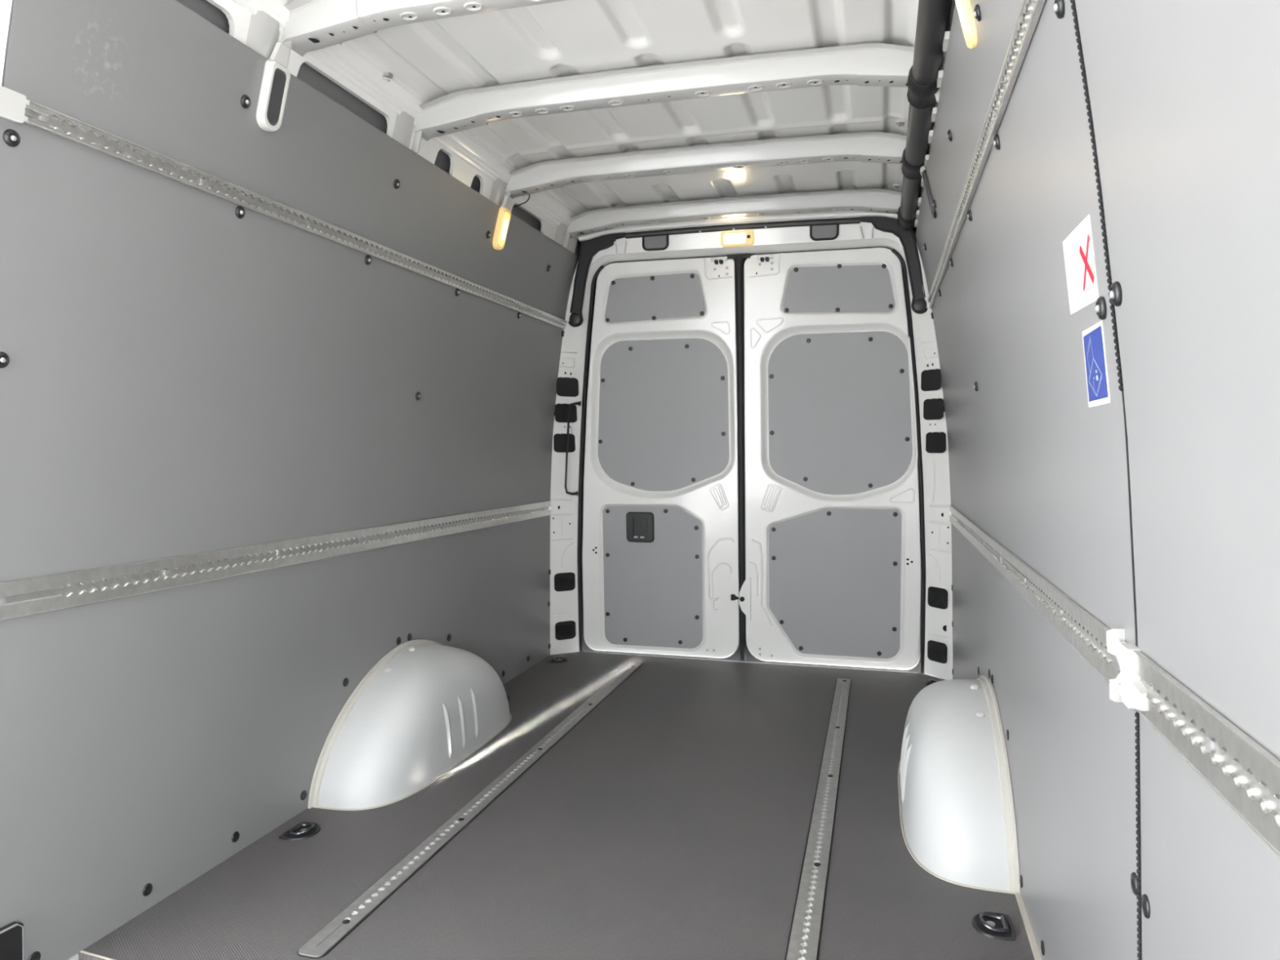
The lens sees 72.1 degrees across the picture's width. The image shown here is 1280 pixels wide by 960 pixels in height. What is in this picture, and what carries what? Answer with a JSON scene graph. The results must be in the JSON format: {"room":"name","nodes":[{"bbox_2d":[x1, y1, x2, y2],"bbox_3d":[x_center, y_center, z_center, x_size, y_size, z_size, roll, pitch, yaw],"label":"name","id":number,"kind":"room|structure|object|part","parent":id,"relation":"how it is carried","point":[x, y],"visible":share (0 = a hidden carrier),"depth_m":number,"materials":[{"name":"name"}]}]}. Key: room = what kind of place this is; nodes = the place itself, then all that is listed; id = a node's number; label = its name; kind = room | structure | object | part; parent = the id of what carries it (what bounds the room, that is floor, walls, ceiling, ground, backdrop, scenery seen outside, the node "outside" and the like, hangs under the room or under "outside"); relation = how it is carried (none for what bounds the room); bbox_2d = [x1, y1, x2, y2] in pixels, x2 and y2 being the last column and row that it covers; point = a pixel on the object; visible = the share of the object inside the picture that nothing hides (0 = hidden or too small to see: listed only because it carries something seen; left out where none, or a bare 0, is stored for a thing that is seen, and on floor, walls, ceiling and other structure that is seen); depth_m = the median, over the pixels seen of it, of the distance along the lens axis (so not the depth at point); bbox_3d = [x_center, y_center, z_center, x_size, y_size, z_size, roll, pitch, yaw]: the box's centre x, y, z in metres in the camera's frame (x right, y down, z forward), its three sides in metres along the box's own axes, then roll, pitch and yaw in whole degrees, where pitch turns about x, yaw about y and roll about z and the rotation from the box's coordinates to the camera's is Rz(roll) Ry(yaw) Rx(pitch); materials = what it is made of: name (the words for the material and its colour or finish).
{"room":"cargo space","nodes":[
{"label":"cargo space","id":0,"kind":"room"},
{"bbox_2d":[0,0,581,959],"bbox_3d":[-0.346,-0.139,2.712,0.925,2.110,2.940,1,2,15],"label":"wall","id":1,"kind":"structure","parent":0,"point":[185,370],"depth_m":1.94,"materials":[{"name":"grey"}]},
{"bbox_2d":[0,0,12,85],"bbox_3d":[-1.067,0.139,1.419,0.278,2.350,0.057,1,2,15],"label":"pillar","id":2,"kind":"structure","parent":1,"relation":"attached to","point":[5,5],"depth_m":1.39,"materials":[{"name":"white metal"}]},
{"bbox_2d":[0,921,24,959],"bbox_3d":[-1.120,0.854,1.481,0.018,0.158,0.168,1,2,15],"label":"step cover","id":3,"kind":"structure","parent":1,"relation":"attached to","point":[11,935],"depth_m":1.54,"materials":[{"name":"black plastic"}]},
{"bbox_2d":[256,42,290,131],"bbox_3d":[-0.812,-0.870,1.951,0.057,0.185,0.060,1,2,15],"label":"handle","id":4,"kind":"object","parent":1,"relation":"attached to","point":[276,76],"visible":1,"depth_m":1.94,"materials":[{"name":"white plastic"}]},
{"bbox_2d":[0,501,551,621],"bbox_3d":[-0.757,0.169,2.744,0.011,0.078,2.647,1,2,15],"label":"rail","id":5,"kind":"object","parent":1,"relation":"attached to","point":[28,597],"visible":1,"depth_m":1.99,"materials":[{"name":"metal"}]},
{"bbox_2d":[0,84,566,328],"bbox_3d":[-0.684,-0.648,2.632,0.022,0.048,2.685,1,2,15],"label":"rail","id":6,"kind":"object","parent":1,"relation":"attached to","point":[39,116],"depth_m":1.86,"materials":[{"name":"metal"}]},
{"bbox_3d":[-1.022,-0.603,1.391,0.022,0.046,0.110,1,2,15],"label":"rail end cap","id":7,"kind":"part","parent":6,"relation":"part of","materials":[{"name":"white plastic"}]},
{"bbox_2d":[206,0,578,253],"bbox_3d":[-0.640,-1.002,2.532,0.087,0.177,2.820,1,2,15],"label":"trim","id":8,"kind":"structure","parent":1,"relation":"attached to","point":[340,64],"depth_m":2.39,"materials":[{"name":"white paint"}]},
{"bbox_2d":[492,195,511,249],"bbox_3d":[-0.491,-0.914,3.132,0.057,0.185,0.060,1,2,15],"label":"lamp","id":9,"kind":"object","parent":1,"relation":"attached to","point":[503,220],"visible":1,"depth_m":3.11,"materials":[{"name":"yellow plastic"}]},
{"bbox_2d":[553,433,575,453],"bbox_3d":[-0.345,-0.169,4.027,0.074,0.088,0.089,1,2,15],"label":"air vent","id":10,"kind":"object","parent":1,"relation":"in","point":[559,439],"depth_m":4.02,"materials":[{"name":"black plastic"}]},
{"bbox_2d":[555,403,577,422],"bbox_3d":[-0.336,-0.305,4.010,0.119,0.086,0.010,-1,3,-32],"label":"air vent","id":11,"kind":"object","parent":1,"relation":"in","point":[561,409],"depth_m":4.00,"materials":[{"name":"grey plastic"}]},
{"bbox_2d":[556,377,578,396],"bbox_3d":[-0.328,-0.422,3.994,0.122,0.086,0.010,-1,3,-33],"label":"air vent","id":12,"kind":"object","parent":1,"relation":"in","point":[566,386],"depth_m":3.99,"materials":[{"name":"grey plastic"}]},
{"bbox_2d":[564,400,581,495],"bbox_3d":[-0.292,-0.143,4.027,0.071,0.432,0.108,2,3,36],"label":"grab bar","id":13,"kind":"object","parent":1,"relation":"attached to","point":[579,403],"visible":1,"depth_m":4.00,"materials":[{"name":"black plastic"}]},
{"bbox_2d":[78,651,1035,959],"bbox_3d":[-0.121,1.099,1.820,1.773,0.403,4.467,1,2,15],"label":"floor","id":14,"kind":"structure","parent":0,"point":[672,821],"depth_m":2.09,"materials":[{"name":"grey"}]},
{"bbox_2d":[278,821,320,840],"bbox_3d":[-0.848,0.877,2.213,0.080,0.016,0.100,1,2,15],"label":"ring","id":15,"kind":"object","parent":14,"relation":"on","point":[302,830],"visible":1,"depth_m":2.20,"materials":[{"name":"black metal"}]},
{"bbox_2d":[307,639,511,810],"bbox_3d":[-0.647,0.693,2.794,0.244,0.344,0.982,1,2,15],"label":"wheel arch","id":16,"kind":"object","parent":14,"relation":"on","point":[425,707],"visible":1,"depth_m":2.54,"materials":[{"name":"white paint"}]},
{"bbox_2d":[297,662,642,959],"bbox_3d":[-0.324,0.860,2.800,0.062,0.008,2.348,1,2,15],"label":"rail","id":17,"kind":"object","parent":14,"relation":"on","point":[324,941],"visible":1,"depth_m":2.17,"materials":[{"name":"metal"}]},
{"bbox_2d":[548,656,568,662],"bbox_3d":[-0.366,0.811,3.992,0.080,0.016,0.100,1,2,15],"label":"ring","id":18,"kind":"object","parent":14,"relation":"on","point":[555,660],"visible":1,"depth_m":3.97,"materials":[{"name":"black metal"}]},
{"bbox_2d":[784,678,851,959],"bbox_3d":[0.546,0.870,2.548,0.062,0.008,2.318,1,2,15],"label":"rail","id":19,"kind":"object","parent":14,"relation":"on","point":[804,940],"visible":1,"depth_m":2.13,"materials":[{"name":"metal"}]},
{"bbox_2d":[924,680,939,685],"bbox_3d":[1.202,0.826,3.584,0.080,0.016,0.100,1,2,15],"label":"ring","id":20,"kind":"object","parent":14,"relation":"on","point":[930,682],"visible":0.45,"depth_m":3.60,"materials":[{"name":"black metal"}]},
{"bbox_2d":[897,675,1020,893],"bbox_3d":[0.832,0.708,2.393,0.244,0.344,0.982,1,2,15],"label":"wheel arch","id":21,"kind":"object","parent":14,"relation":"on","point":[956,803],"visible":1,"depth_m":2.06,"materials":[{"name":"white paint"}]},
{"bbox_2d":[971,911,1016,941],"bbox_3d":[0.713,0.893,1.779,0.080,0.016,0.100,1,2,15],"label":"ring","id":22,"kind":"object","parent":14,"relation":"on","point":[997,926],"visible":1,"depth_m":1.77,"materials":[{"name":"black metal"}]},
{"bbox_2d":[286,0,918,217],"bbox_3d":[-0.150,-1.057,1.635,1.400,0.060,4.250,1,2,15],"label":"ceiling","id":23,"kind":"structure","parent":0,"point":[438,58],"depth_m":2.38,"materials":[{"name":"white paint"}]},
{"bbox_2d":[382,71,393,81],"bbox_3d":[-0.663,-1.056,2.308,0.024,0.018,0.028,1,2,15],"label":"clip","id":24,"kind":"object","parent":23,"relation":"attached to","point":[388,75],"visible":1,"depth_m":2.30,"materials":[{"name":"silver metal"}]},
{"bbox_2d":[245,0,566,68],"bbox_3d":[-0.112,-0.992,1.778,1.463,0.148,0.202,1,2,15],"label":"bow","id":25,"kind":"object","parent":23,"relation":"attached to","point":[311,25],"visible":0.99,"depth_m":1.92,"materials":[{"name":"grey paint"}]},
{"bbox_3d":[-0.808,-0.964,1.925,0.041,0.082,0.119,1,2,15],"label":"post","id":26,"kind":"part","parent":25,"relation":"part of","materials":[{"name":"white metal"}]},
{"bbox_2d":[391,43,944,153],"bbox_3d":[0.042,-1.013,2.342,1.463,0.148,0.202,1,2,15],"label":"bow","id":27,"kind":"object","parent":23,"relation":"attached to","point":[869,64],"visible":0.96,"depth_m":2.34,"materials":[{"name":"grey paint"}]},
{"bbox_3d":[-0.655,-0.985,2.490,0.041,0.082,0.119,1,2,15],"label":"post","id":28,"kind":"part","parent":27,"relation":"part of","materials":[{"name":"white metal"}]},
{"bbox_3d":[0.717,-0.972,2.117,0.041,0.082,0.119,1,2,15],"label":"post","id":29,"kind":"part","parent":27,"relation":"part of","materials":[{"name":"grey paint"}]},
{"bbox_2d":[488,131,928,206],"bbox_3d":[0.207,-1.036,2.950,1.463,0.148,0.202,1,2,15],"label":"bow","id":30,"kind":"object","parent":23,"relation":"attached to","point":[872,146],"visible":0.92,"depth_m":2.95,"materials":[{"name":"grey paint"}]},
{"bbox_3d":[-0.490,-1.008,3.097,0.041,0.082,0.119,1,2,15],"label":"post","id":31,"kind":"part","parent":30,"relation":"part of","materials":[{"name":"white metal"}]},
{"bbox_2d":[514,194,529,207],"bbox_3d":[-0.427,-1.021,3.188,0.061,0.061,0.026,0,2,6],"label":"cable loop","id":32,"kind":"object","parent":30,"relation":"hanging from","point":[529,194],"visible":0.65,"depth_m":3.18,"materials":[{"name":"black rubber"}]},
{"bbox_2d":[554,188,919,248],"bbox_3d":[0.372,-1.058,3.557,1.463,0.148,0.202,1,2,15],"label":"bow","id":33,"kind":"object","parent":23,"relation":"attached to","point":[867,200],"visible":0.96,"depth_m":3.56,"materials":[{"name":"grey paint"}]},
{"bbox_3d":[-0.325,-1.031,3.705,0.041,0.082,0.119,1,2,15],"label":"post","id":34,"kind":"part","parent":33,"relation":"part of","materials":[{"name":"white metal"}]},
{"bbox_2d":[893,183,899,189],"bbox_3d":[0.960,-1.098,3.296,0.024,0.018,0.028,1,2,15],"label":"clip","id":35,"kind":"object","parent":23,"relation":"attached to","point":[895,185],"visible":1,"depth_m":3.29,"materials":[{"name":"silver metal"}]},
{"bbox_2d":[896,119,904,127],"bbox_3d":[0.784,-1.074,2.650,0.024,0.018,0.028,1,2,15],"label":"clip","id":36,"kind":"object","parent":23,"relation":"attached to","point":[900,122],"visible":1,"depth_m":2.64,"materials":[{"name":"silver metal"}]},
{"bbox_2d":[550,210,952,679],"bbox_3d":[0.438,-0.181,3.832,1.920,2.110,0.393,1,2,15],"label":"door frame","id":37,"kind":"structure","parent":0,"point":[566,613],"depth_m":3.75,"materials":[{"name":"white paint"}]},
{"bbox_2d":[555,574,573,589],"bbox_3d":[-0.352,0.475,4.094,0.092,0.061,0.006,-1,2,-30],"label":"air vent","id":38,"kind":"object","parent":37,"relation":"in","point":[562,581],"depth_m":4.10,"materials":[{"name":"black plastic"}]},
{"bbox_2d":[554,572,575,591],"bbox_3d":[-0.349,0.475,4.101,0.074,0.086,0.087,1,2,15],"label":"air vent","id":39,"kind":"object","parent":37,"relation":"in","point":[563,581],"depth_m":4.10,"materials":[{"name":"black plastic"}]},
{"bbox_2d":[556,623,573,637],"bbox_3d":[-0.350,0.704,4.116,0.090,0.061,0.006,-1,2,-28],"label":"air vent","id":40,"kind":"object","parent":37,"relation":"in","point":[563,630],"depth_m":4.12,"materials":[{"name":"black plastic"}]},
{"bbox_2d":[555,620,576,639],"bbox_3d":[-0.348,0.704,4.123,0.074,0.086,0.083,1,2,15],"label":"air vent","id":41,"kind":"object","parent":37,"relation":"in","point":[564,629],"depth_m":4.12,"materials":[{"name":"black plastic"}]},
{"bbox_2d":[568,232,625,327],"bbox_3d":[-0.193,-0.891,3.909,0.277,0.414,0.056,1,2,15],"label":"cover","id":42,"kind":"object","parent":37,"relation":"attached to","point":[589,248],"visible":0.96,"depth_m":3.91,"materials":[{"name":"black plastic"}]},
{"bbox_2d":[582,256,739,657],"bbox_3d":[0.082,-0.085,4.013,0.744,1.795,0.161,1,2,15],"label":"door","id":43,"kind":"structure","parent":37,"relation":"in","point":[660,549],"depth_m":4.00,"materials":[{"name":"white paint"}]},
{"bbox_3d":[0.001,0.217,4.051,0.130,0.139,0.020,1,2,15],"label":"handle","id":44,"kind":"part","parent":43,"relation":"part of","materials":[{"name":"black plastic"}]},
{"bbox_3d":[0.015,0.210,4.045,0.036,0.068,0.014,1,2,15],"label":"lever","id":45,"kind":"part","parent":43,"relation":"part of","materials":[{"name":"black plastic"}]},
{"bbox_3d":[0.057,0.447,4.066,0.469,0.658,0.042,1,2,15],"label":"lining panel","id":46,"kind":"part","parent":43,"relation":"part of","materials":[{"name":"grey plastic"}]},
{"bbox_3d":[0.063,-0.816,3.945,0.464,0.204,0.017,1,2,15],"label":"lining panel","id":47,"kind":"part","parent":43,"relation":"part of","materials":[{"name":"grey plastic"}]},
{"bbox_3d":[0.100,-0.292,4.007,0.617,0.688,0.044,1,2,15],"label":"lining panel","id":48,"kind":"part","parent":43,"relation":"part of","materials":[{"name":"grey plastic"}]},
{"bbox_2d":[720,230,753,247],"bbox_3d":[0.410,-1.024,3.730,0.140,0.062,0.022,1,2,15],"label":"lamp","id":49,"kind":"object","parent":37,"relation":"attached to","point":[743,237],"visible":1,"depth_m":3.73,"materials":[{"name":"beige plastic"}]},
{"bbox_3d":[0.410,-1.093,3.695,1.400,0.117,0.180,1,2,15],"label":"roof panel","id":50,"kind":"part","parent":37,"relation":"part of","materials":[{"name":"white paint"}]},
{"bbox_2d":[625,217,860,238],"bbox_3d":[0.417,-1.070,3.722,0.997,0.032,0.018,1,2,15],"label":"header strip","id":51,"kind":"object","parent":37,"relation":"attached to","point":[765,224],"visible":1,"depth_m":3.71,"materials":[{"name":"black plastic"}]},
{"bbox_2d":[726,247,921,670],"bbox_3d":[0.794,-0.078,3.820,0.828,1.799,0.161,1,2,15],"label":"door","id":52,"kind":"structure","parent":37,"relation":"in","point":[829,534],"depth_m":3.81,"materials":[{"name":"white paint"}]},
{"bbox_3d":[0.471,0.533,3.948,0.051,0.195,0.024,1,2,15],"label":"lock plate","id":53,"kind":"part","parent":52,"relation":"part of","materials":[{"name":"white paint"}]},
{"bbox_3d":[0.847,0.448,3.850,0.563,0.653,0.042,1,2,15],"label":"lining panel","id":54,"kind":"part","parent":52,"relation":"part of","materials":[{"name":"grey plastic"}]},
{"bbox_3d":[0.842,-0.808,3.733,0.464,0.204,0.017,1,2,15],"label":"lining panel","id":55,"kind":"part","parent":52,"relation":"part of","materials":[{"name":"grey plastic"}]},
{"bbox_3d":[0.860,-0.283,3.801,0.610,0.696,0.044,1,2,15],"label":"lining panel","id":56,"kind":"part","parent":52,"relation":"part of","materials":[{"name":"grey plastic"}]},
{"bbox_2d":[859,216,927,314],"bbox_3d":[1.034,-0.879,3.576,0.277,0.414,0.056,1,2,15],"label":"cover","id":57,"kind":"object","parent":37,"relation":"attached to","point":[907,238],"visible":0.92,"depth_m":3.55,"materials":[{"name":"black plastic"}]},
{"bbox_2d":[920,368,941,391],"bbox_3d":[1.185,-0.407,3.584,0.074,0.088,0.098,1,2,15],"label":"air vent","id":58,"kind":"object","parent":37,"relation":"in","point":[931,378],"depth_m":3.58,"materials":[{"name":"black plastic"}]},
{"bbox_2d":[923,397,943,420],"bbox_3d":[1.198,-0.289,3.594,0.074,0.088,0.094,1,2,15],"label":"air vent","id":59,"kind":"object","parent":37,"relation":"in","point":[933,410],"depth_m":3.59,"materials":[{"name":"black plastic"}]},
{"bbox_2d":[925,431,946,453],"bbox_3d":[1.211,-0.153,3.605,0.011,0.086,0.115,-1,2,-29],"label":"air vent","id":60,"kind":"object","parent":37,"relation":"in","point":[935,442],"depth_m":3.60,"materials":[{"name":"black plastic"}]},
{"bbox_2d":[927,640,946,663],"bbox_3d":[1.246,0.720,3.690,0.074,0.086,0.083,1,2,15],"label":"air vent","id":61,"kind":"object","parent":37,"relation":"in","point":[936,649],"depth_m":3.69,"materials":[{"name":"black plastic"}]},
{"bbox_2d":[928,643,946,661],"bbox_3d":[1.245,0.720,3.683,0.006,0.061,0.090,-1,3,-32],"label":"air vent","id":62,"kind":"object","parent":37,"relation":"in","point":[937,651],"depth_m":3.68,"materials":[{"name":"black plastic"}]},
{"bbox_2d":[927,586,947,608],"bbox_3d":[1.241,0.491,3.670,0.074,0.086,0.088,1,2,15],"label":"air vent","id":63,"kind":"object","parent":37,"relation":"in","point":[937,596],"depth_m":3.66,"materials":[{"name":"black plastic"}]},
{"bbox_2d":[915,0,1279,959],"bbox_3d":[0.463,-0.119,2.161,0.925,2.110,3.580,1,2,15],"label":"wall","id":64,"kind":"structure","parent":0,"point":[1154,508],"depth_m":0.98,"materials":[{"name":"grey"}]},
{"bbox_2d":[897,0,952,231],"bbox_3d":[0.515,-0.956,1.473,0.087,0.083,4.241,1,2,15],"label":"cable conduit","id":65,"kind":"object","parent":64,"relation":"attached to","point":[925,76],"visible":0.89,"depth_m":2.17,"materials":[{"name":"black plastic"}]},
{"bbox_2d":[920,165,936,218],"bbox_3d":[0.894,-0.908,2.741,0.058,0.186,0.060,1,2,15],"label":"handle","id":66,"kind":"object","parent":64,"relation":"attached to","point":[922,171],"visible":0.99,"depth_m":2.72,"materials":[{"name":"black plastic"}]},
{"bbox_2d":[920,0,955,197],"bbox_3d":[0.536,-0.962,1.462,0.087,0.177,4.270,1,2,15],"label":"trim","id":67,"kind":"structure","parent":64,"relation":"attached to","point":[953,1],"depth_m":2.02,"materials":[{"name":"white paint"}]},
{"bbox_2d":[955,0,977,48],"bbox_3d":[0.579,-0.869,1.589,0.056,0.177,0.060,1,2,15],"label":"lamp","id":68,"kind":"object","parent":64,"relation":"attached to","point":[965,13],"visible":1,"depth_m":1.57,"materials":[{"name":"yellow plastic"}]},
{"bbox_2d":[927,0,1045,308],"bbox_3d":[0.812,-0.653,2.250,0.020,0.043,2.573,1,2,15],"label":"rail","id":69,"kind":"object","parent":64,"relation":"attached to","point":[1031,10],"visible":1,"depth_m":1.51,"materials":[{"name":"metal"}]},
{"bbox_2d":[1014,890,1041,959],"bbox_3d":[0.724,0.905,1.563,0.010,0.008,0.730,1,2,15],"label":"baseboard","id":70,"kind":"structure","parent":64,"relation":"attached to","point":[1033,945],"depth_m":1.76,"materials":[{"name":"beige plastic"}]},
{"bbox_2d":[949,505,1127,695],"bbox_3d":[0.911,0.179,2.291,0.011,0.072,2.647,1,2,15],"label":"rail","id":71,"kind":"object","parent":64,"relation":"attached to","point":[1082,630],"visible":0.98,"depth_m":1.46,"materials":[{"name":"metal"}]},
{"bbox_2d":[1106,628,1147,711],"bbox_3d":[0.561,0.224,1.013,0.016,0.092,0.140,1,2,15],"label":"connector","id":72,"kind":"object","parent":71,"relation":"attached to","point":[1133,693],"visible":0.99,"depth_m":1.00,"materials":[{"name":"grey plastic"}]},
{"bbox_2d":[1062,213,1098,315],"bbox_3d":[0.560,-0.269,1.121,0.013,0.103,0.156,1,2,15],"label":"warning sticker","id":73,"kind":"object","parent":64,"relation":"attached to","point":[1077,246],"visible":0.99,"depth_m":1.11,"materials":[{"name":"white paper"}]},
{"bbox_2d":[1082,320,1110,407],"bbox_3d":[0.568,-0.142,1.097,0.012,0.098,0.112,1,2,15],"label":"sticker","id":74,"kind":"object","parent":64,"relation":"attached to","point":[1094,348],"visible":1,"depth_m":1.09,"materials":[{"name":"blue paper"}]},
{"bbox_3d":[0.412,0.033,0.675,0.179,1.817,0.676,1,2,15],"label":"panel","id":75,"kind":"part","parent":64,"relation":"part of","materials":[{"name":"grey plastic"}]},
{"bbox_2d":[1133,649,1279,857],"bbox_3d":[0.473,0.234,0.681,0.011,0.066,0.625,1,2,15],"label":"rail","id":76,"kind":"object","parent":64,"relation":"attached to","point":[1243,773],"visible":1,"depth_m":0.75,"materials":[{"name":"metal"}]}
]}

